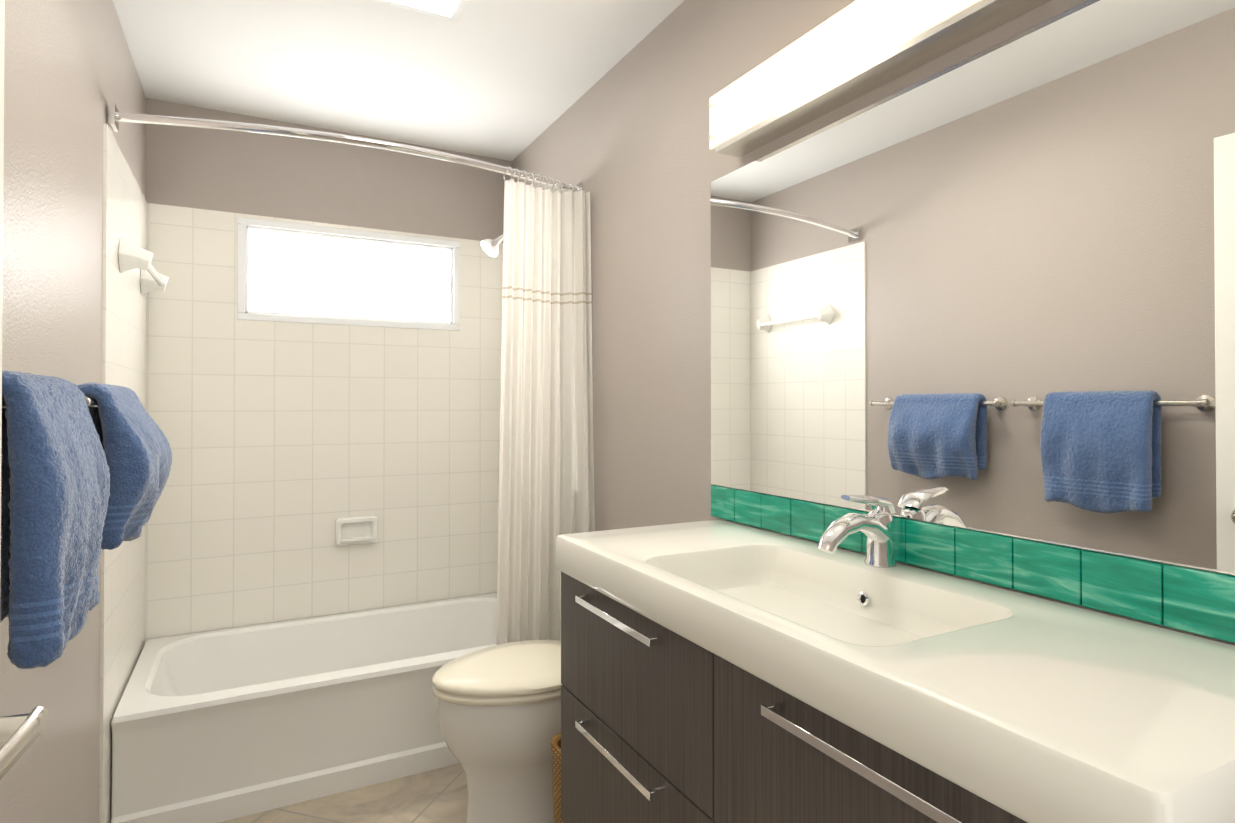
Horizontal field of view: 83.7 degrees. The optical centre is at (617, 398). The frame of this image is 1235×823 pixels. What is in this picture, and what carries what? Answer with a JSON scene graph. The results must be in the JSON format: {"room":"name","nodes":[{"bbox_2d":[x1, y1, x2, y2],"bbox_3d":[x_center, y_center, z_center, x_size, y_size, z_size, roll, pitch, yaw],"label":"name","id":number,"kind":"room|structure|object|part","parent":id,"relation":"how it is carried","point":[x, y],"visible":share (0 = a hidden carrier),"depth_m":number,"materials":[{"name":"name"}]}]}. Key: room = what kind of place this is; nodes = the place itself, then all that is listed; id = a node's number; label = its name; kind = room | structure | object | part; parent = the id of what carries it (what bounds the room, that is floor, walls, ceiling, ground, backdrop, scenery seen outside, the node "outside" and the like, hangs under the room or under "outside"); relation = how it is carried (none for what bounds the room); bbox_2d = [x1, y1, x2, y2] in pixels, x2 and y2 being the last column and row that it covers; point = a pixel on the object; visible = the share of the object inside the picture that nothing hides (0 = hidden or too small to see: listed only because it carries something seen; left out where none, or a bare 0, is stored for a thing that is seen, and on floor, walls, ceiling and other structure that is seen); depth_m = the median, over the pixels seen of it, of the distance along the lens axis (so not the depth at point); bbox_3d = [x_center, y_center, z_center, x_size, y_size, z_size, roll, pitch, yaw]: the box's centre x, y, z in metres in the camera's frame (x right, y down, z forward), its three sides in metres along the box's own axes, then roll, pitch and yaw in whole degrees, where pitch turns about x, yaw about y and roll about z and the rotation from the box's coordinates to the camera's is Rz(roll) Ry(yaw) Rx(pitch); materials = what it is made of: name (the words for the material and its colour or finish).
{"room":"bathroom","nodes":[
{"label":"bathroom","id":0,"kind":"room"},
{"bbox_2d":[0,0,145,822],"bbox_3d":[-0.989,0.053,0.987,0.100,2.440,3.680,0,-1,-28],"label":"wall","id":1,"kind":"structure","parent":0,"point":[70,72],"depth_m":1.47,"materials":[{"name":"beige paint"}]},
{"bbox_2d":[0,0,4,575],"bbox_3d":[-0.506,0.247,0.343,0.040,2.018,0.800,0,-1,-23],"label":"door","id":2,"kind":"structure","parent":1,"relation":"in","point":[2,25],"depth_m":0.72,"materials":[{"name":"white paint"}]},
{"bbox_2d":[0,706,48,779],"bbox_3d":[-0.574,0.320,0.628,0.057,0.062,0.152,0,-1,-23],"label":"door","id":3,"kind":"structure","parent":2,"relation":"attached to","point":[20,734],"depth_m":0.66,"materials":[{"name":"silver metal"}]},
{"bbox_2d":[0,371,109,668],"bbox_3d":[-0.844,0.165,0.989,0.159,0.401,0.592,0,-1,-28],"label":"towel","id":4,"kind":"object","parent":1,"relation":"attached to","point":[55,483],"visible":1,"depth_m":0.88,"materials":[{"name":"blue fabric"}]},
{"bbox_2d":[99,123,146,822],"bbox_3d":[-1.604,0.267,2.256,0.008,2.035,0.842,0,-1,-28],"label":"wall tile","id":5,"kind":"structure","parent":1,"relation":"attached to","point":[124,364],"depth_m":2.09,"materials":[{"name":"beige tile"}]},
{"bbox_2d":[118,238,168,293],"bbox_3d":[-1.577,-0.431,2.309,0.084,0.108,0.527,0,-1,-28],"label":"bar","id":6,"kind":"object","parent":5,"relation":"attached to","point":[131,256],"visible":1,"depth_m":2.11,"materials":[{"name":"white ceramic"}]},
{"bbox_2d":[77,382,171,549],"bbox_3d":[-1.137,0.145,1.575,0.192,0.352,0.602,0,-1,-28],"label":"towel","id":7,"kind":"object","parent":1,"relation":"attached to","point":[135,445],"visible":0.67,"depth_m":1.40,"materials":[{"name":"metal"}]},
{"bbox_2d":[145,98,511,242],"bbox_3d":[-1.184,0.071,3.024,1.670,2.440,0.100,0,-1,-28],"label":"wall","id":8,"kind":"structure","parent":0,"point":[293,178],"depth_m":2.92,"materials":[{"name":"beige paint"}]},
{"bbox_2d":[145,203,502,642],"bbox_3d":[-1.158,0.098,2.976,1.470,1.685,0.008,0,-1,-28],"label":"wall tile","id":9,"kind":"structure","parent":8,"relation":"attached to","point":[290,443],"depth_m":2.89,"materials":[{"name":"beige tile"}]},
{"bbox_2d":[335,516,377,545],"bbox_3d":[-1.120,0.570,2.963,0.170,0.115,0.042,0,-1,-28],"label":"soap dish","id":10,"kind":"object","parent":9,"relation":"attached to","point":[356,530],"visible":0.98,"depth_m":2.96,"materials":[{"name":"white ceramic"}]},
{"bbox_2d":[237,217,459,330],"bbox_3d":[-1.140,-0.522,3.006,0.905,0.415,0.042,0,-1,-28],"label":"window","id":11,"kind":"structure","parent":8,"relation":"in","point":[297,273],"depth_m":2.98,"materials":[{"name":"white glass"}]},
{"bbox_2d":[219,763,467,822],"bbox_3d":[-0.296,1.306,1.345,1.670,0.060,3.880,0,-1,-28],"label":"floor","id":12,"kind":"structure","parent":0,"point":[438,795],"depth_m":2.17,"materials":[{"name":"tile"}]},
{"bbox_2d":[111,593,496,822],"bbox_3d":[-0.979,1.102,2.631,1.449,0.370,0.750,0,-1,-28],"label":"bathtub","id":13,"kind":"object","parent":12,"relation":"on","point":[217,726],"visible":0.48,"depth_m":2.27,"materials":[{"name":"white ceramic"}]},
{"bbox_2d":[432,571,561,822],"bbox_3d":[-0.233,0.878,2.095,0.650,0.810,0.420,0,-1,-28],"label":"toilet","id":14,"kind":"object","parent":12,"relation":"on","point":[499,710],"visible":0.4,"depth_m":1.93,"materials":[{"name":"white ceramic"}]},
{"bbox_3d":[-0.300,0.811,2.060,0.498,0.056,0.379,0,-1,-28],"label":"seat","id":15,"kind":"part","parent":14,"relation":"part of","materials":[{"name":"beige plastic"}]},
{"bbox_3d":[-0.291,1.061,2.063,0.485,0.443,0.363,0,-1,-28],"label":"bowl","id":16,"kind":"part","parent":14,"relation":"part of","materials":[{"name":"white ceramic"}]},
{"bbox_3d":[-0.048,0.779,2.195,0.231,0.610,0.420,0,-1,-28],"label":"tank","id":17,"kind":"part","parent":14,"relation":"part of","materials":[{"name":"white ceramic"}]},
{"bbox_2d":[551,733,563,822],"bbox_3d":[-0.006,1.093,1.824,0.312,0.375,0.212,0,-1,-28],"label":"basket","id":18,"kind":"object","parent":12,"relation":"on","point":[556,745],"visible":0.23,"depth_m":1.79,"materials":[{"name":"wicker"}]},
{"bbox_2d":[556,495,1234,822],"bbox_3d":[0.343,0.726,1.180,0.494,1.098,1.222,0,-1,-28],"label":"bathroom vanity","id":19,"kind":"object","parent":12,"relation":"on","point":[717,671],"visible":1,"depth_m":0.94,"materials":[{"name":"white ceramic"}]},
{"bbox_3d":[0.158,0.686,1.082,0.020,0.577,1.200,0,-1,-28],"label":"drawer","id":20,"kind":"part","parent":19,"relation":"part of","materials":[{"name":"brown wood"}]},
{"bbox_2d":[817,495,896,567],"bbox_3d":[0.446,0.247,1.284,0.180,0.137,0.058,0,-1,-28],"label":"faucet","id":21,"kind":"object","parent":19,"relation":"on","point":[877,526],"depth_m":1.28,"materials":[{"name":"silver metal"}]},
{"bbox_2d":[113,0,684,160],"bbox_3d":[-0.296,-1.193,1.366,1.670,0.060,3.880,0,-1,-28],"label":"ceiling","id":22,"kind":"structure","parent":0,"point":[510,80],"depth_m":2.36,"materials":[{"name":"white paint"}]},
{"bbox_2d":[374,0,469,21],"bbox_3d":[-0.474,-1.120,1.690,0.310,0.080,0.520,0,-1,-28],"label":"ceiling light","id":23,"kind":"object","parent":22,"relation":"attached to","point":[452,10],"visible":1,"depth_m":1.90,"materials":[{"name":"white glass"}]},
{"bbox_3d":[-0.474,-1.083,1.689,0.250,0.005,0.460,0,-1,-28],"label":"glass","id":24,"kind":"part","parent":23,"relation":"part of","materials":[{"name":"beige glass"}]},
{"bbox_2d":[512,0,1234,645],"bbox_3d":[0.397,0.060,1.724,0.100,2.440,3.680,0,-1,-28],"label":"wall","id":25,"kind":"structure","parent":0,"point":[624,140],"depth_m":2.10,"materials":[{"name":"beige paint"}]},
{"bbox_2d":[109,102,594,644],"bbox_3d":[-0.751,0.206,2.217,1.460,2.055,0.239,0,-1,-28],"label":"rail","id":26,"kind":"object","parent":25,"relation":"attached to","point":[547,478],"visible":0.83,"depth_m":2.46,"materials":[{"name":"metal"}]},
{"bbox_3d":[-0.755,-0.791,2.233,1.460,0.060,0.182,0,-1,-28],"label":"rod rail","id":27,"kind":"part","parent":26,"relation":"part of","materials":[{"name":"silver metal"}]},
{"bbox_2d":[496,179,594,644],"bbox_3d":[-0.259,0.238,2.434,0.364,1.995,0.161,0,-1,-28],"label":"curtain","id":28,"kind":"object","parent":26,"relation":"hanging from","point":[546,466],"depth_m":2.47,"materials":[{"name":"fabric"}]},
{"bbox_2d":[708,0,1051,157],"bbox_3d":[0.499,-0.696,1.337,0.090,0.145,0.990,0,-1,-28],"label":"sconce","id":29,"kind":"object","parent":25,"relation":"attached to","point":[856,49],"visible":1,"depth_m":1.38,"materials":[{"name":"white glass"}]},
{"bbox_2d":[711,485,1234,642],"bbox_3d":[0.570,0.272,1.282,0.008,0.085,1.340,0,-1,-28],"label":"backsplash","id":30,"kind":"structure","parent":25,"relation":"attached to","point":[1197,601],"depth_m":1.09,"materials":[{"name":"teal glass"}]},
{"bbox_2d":[711,0,1234,574],"bbox_3d":[0.571,-0.183,1.286,0.006,0.822,1.340,0,-1,-28],"label":"mirror","id":31,"kind":"object","parent":25,"relation":"attached to","point":[991,290],"visible":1,"depth_m":1.13,"materials":[{"name":"clear glass"}]},
{"bbox_3d":[-0.313,0.273,2.943,0.008,2.035,0.842,0,-1,-28],"label":"wall tile","id":32,"kind":"structure","parent":25,"relation":"attached to","visible":0},
{"bbox_2d":[481,234,502,257],"bbox_3d":[-0.457,-0.677,2.941,0.254,0.166,0.092,0,-1,-28],"label":"shower head","id":33,"kind":"object","parent":32,"relation":"attached to","point":[490,247],"visible":0.58,"depth_m":2.88}
]}

